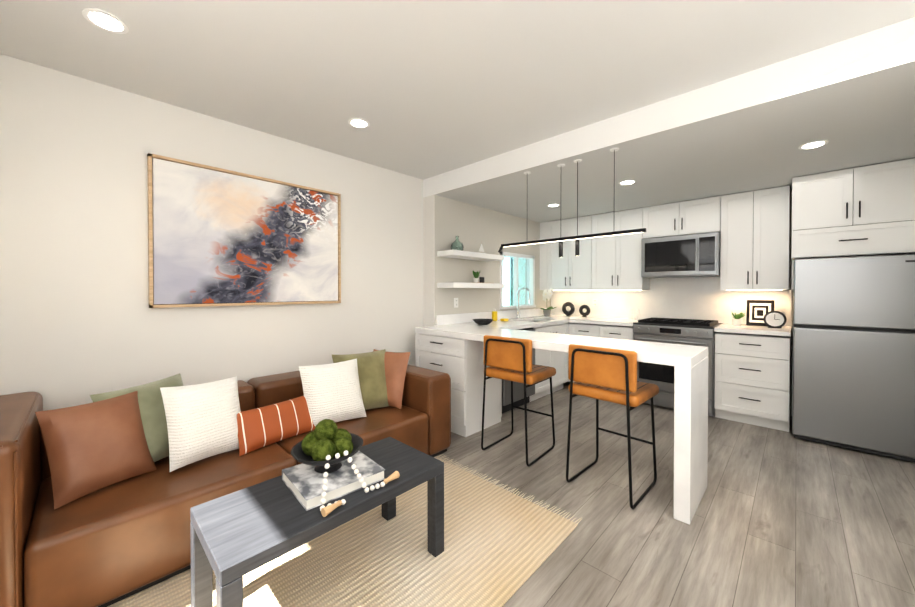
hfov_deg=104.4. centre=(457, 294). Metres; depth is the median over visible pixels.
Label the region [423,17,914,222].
ceiling
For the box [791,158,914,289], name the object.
upper cabinet
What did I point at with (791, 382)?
wall
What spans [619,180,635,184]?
recessed light
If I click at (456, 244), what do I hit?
bottle
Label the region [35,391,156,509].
pillow
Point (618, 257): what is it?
upper cabinet
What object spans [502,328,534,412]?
dishwasher
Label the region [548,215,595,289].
upper cabinet
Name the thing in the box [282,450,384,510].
books
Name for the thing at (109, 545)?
sofa
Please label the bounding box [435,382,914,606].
floor
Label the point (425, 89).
ceiling
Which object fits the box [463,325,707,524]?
countertop
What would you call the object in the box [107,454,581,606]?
rug
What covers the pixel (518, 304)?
faucet
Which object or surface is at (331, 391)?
pillow
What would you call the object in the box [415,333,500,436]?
base cabinet
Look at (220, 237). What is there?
painting
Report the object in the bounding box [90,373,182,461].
pillow
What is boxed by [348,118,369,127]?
recessed light
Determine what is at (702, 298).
backsplash
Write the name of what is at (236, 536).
coffee table
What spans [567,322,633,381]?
base cabinet
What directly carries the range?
on the floor
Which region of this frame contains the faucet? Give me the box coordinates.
[516,288,529,318]
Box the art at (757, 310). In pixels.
[746,300,774,325]
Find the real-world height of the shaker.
0.138 m
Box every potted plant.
[473,271,479,282]
[732,312,744,325]
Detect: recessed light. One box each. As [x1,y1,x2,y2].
[82,8,128,33]
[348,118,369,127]
[547,204,559,206]
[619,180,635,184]
[798,140,828,149]
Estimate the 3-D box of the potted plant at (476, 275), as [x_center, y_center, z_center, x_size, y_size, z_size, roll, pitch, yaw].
[0.217,-0.212,4.067,0.096,0.144,0.162,1,1,44]
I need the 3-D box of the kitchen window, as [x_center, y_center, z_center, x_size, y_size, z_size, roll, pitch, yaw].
[0.811,-0.192,4.902,0.122,0.750,0.830,1,1,44]
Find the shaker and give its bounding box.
[631,309,638,319]
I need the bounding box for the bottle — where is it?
[451,236,463,250]
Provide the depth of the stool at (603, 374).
2.23 m
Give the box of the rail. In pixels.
[553,290,640,290]
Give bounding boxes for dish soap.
[492,309,507,320]
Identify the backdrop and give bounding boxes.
[503,257,509,305]
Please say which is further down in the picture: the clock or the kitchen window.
the clock
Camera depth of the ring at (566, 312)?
5.13 m
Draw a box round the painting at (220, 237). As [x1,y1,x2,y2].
[147,153,340,307]
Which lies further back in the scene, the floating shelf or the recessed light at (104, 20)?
the floating shelf
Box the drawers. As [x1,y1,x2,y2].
[714,332,790,431]
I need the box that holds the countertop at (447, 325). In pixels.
[415,309,570,338]
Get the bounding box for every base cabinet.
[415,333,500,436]
[501,331,567,401]
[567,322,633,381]
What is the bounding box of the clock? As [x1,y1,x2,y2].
[763,311,786,327]
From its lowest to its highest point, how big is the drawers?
0.860 m
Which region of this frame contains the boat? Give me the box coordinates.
[478,243,483,252]
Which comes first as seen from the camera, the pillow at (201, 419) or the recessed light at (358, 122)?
the pillow at (201, 419)
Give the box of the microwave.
[641,231,720,277]
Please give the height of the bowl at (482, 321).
0.055 m
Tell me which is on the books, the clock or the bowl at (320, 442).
the bowl at (320, 442)
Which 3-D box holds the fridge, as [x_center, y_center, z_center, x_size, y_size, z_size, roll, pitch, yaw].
[3.416,0.465,3.087,0.715,1.575,0.721,1,1,44]
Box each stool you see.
[481,335,555,466]
[566,344,658,508]
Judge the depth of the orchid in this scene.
5.07 m
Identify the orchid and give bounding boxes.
[540,288,555,315]
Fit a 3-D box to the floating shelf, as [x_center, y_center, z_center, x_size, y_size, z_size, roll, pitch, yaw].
[0.173,-0.271,4.010,0.249,0.388,0.880,1,1,44]
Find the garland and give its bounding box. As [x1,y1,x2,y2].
[320,450,399,516]
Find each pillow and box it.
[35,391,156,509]
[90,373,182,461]
[160,376,240,471]
[237,396,314,455]
[298,358,366,426]
[332,349,388,409]
[373,349,409,408]
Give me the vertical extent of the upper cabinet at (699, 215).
0.378 m
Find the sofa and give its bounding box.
[0,364,450,606]
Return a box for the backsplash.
[536,277,791,336]
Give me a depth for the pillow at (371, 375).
2.71 m
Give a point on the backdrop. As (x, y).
(505, 282)
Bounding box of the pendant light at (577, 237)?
[498,147,645,256]
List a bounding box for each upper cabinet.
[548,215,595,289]
[596,207,649,289]
[644,196,719,237]
[720,186,789,289]
[791,158,914,289]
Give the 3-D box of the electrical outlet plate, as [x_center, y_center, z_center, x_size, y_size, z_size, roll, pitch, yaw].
[-0.015,0.088,3.993,0.008,0.110,0.070,1,1,44]
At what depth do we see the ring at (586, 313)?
4.97 m
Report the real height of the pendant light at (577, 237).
0.746 m
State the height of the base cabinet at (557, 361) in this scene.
0.690 m
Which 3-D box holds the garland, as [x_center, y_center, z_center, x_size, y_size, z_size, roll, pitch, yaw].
[-0.412,0.734,1.473,0.142,0.166,0.359,1,1,44]
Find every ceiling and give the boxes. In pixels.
[0,0,914,179]
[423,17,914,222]
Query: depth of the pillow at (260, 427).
2.10 m
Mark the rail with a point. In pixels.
(596, 290)
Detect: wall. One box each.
[0,54,422,410]
[423,195,549,326]
[550,191,793,415]
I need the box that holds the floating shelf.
[437,250,504,287]
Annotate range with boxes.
[633,317,722,416]
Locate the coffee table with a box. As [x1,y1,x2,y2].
[190,437,443,606]
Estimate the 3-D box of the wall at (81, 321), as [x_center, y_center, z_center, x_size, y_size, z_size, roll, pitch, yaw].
[-1.512,-0.045,2.766,0.100,2.600,3.190,1,1,44]
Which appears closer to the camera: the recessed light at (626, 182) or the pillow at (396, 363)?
the pillow at (396, 363)
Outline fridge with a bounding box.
[792,252,914,461]
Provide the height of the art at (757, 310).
0.269 m
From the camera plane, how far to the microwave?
3.96 m
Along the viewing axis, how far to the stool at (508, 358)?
2.73 m
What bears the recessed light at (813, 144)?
in the ceiling at (851, 101)
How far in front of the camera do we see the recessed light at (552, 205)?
4.20 m
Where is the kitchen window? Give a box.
[500,251,535,308]
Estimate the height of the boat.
0.140 m
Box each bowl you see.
[291,419,362,473]
[472,319,492,324]
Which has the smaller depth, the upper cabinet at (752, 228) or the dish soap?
the upper cabinet at (752, 228)
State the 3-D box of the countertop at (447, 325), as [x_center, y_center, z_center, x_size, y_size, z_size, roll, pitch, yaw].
[0.733,0.294,4.303,0.660,0.168,2.670,1,1,44]
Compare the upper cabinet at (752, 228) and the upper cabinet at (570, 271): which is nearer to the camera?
the upper cabinet at (752, 228)
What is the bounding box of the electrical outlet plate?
[454,298,457,307]
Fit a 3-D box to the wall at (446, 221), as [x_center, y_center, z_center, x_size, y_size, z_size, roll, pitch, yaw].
[0.533,-0.065,4.773,0.280,2.600,2.542,1,1,44]

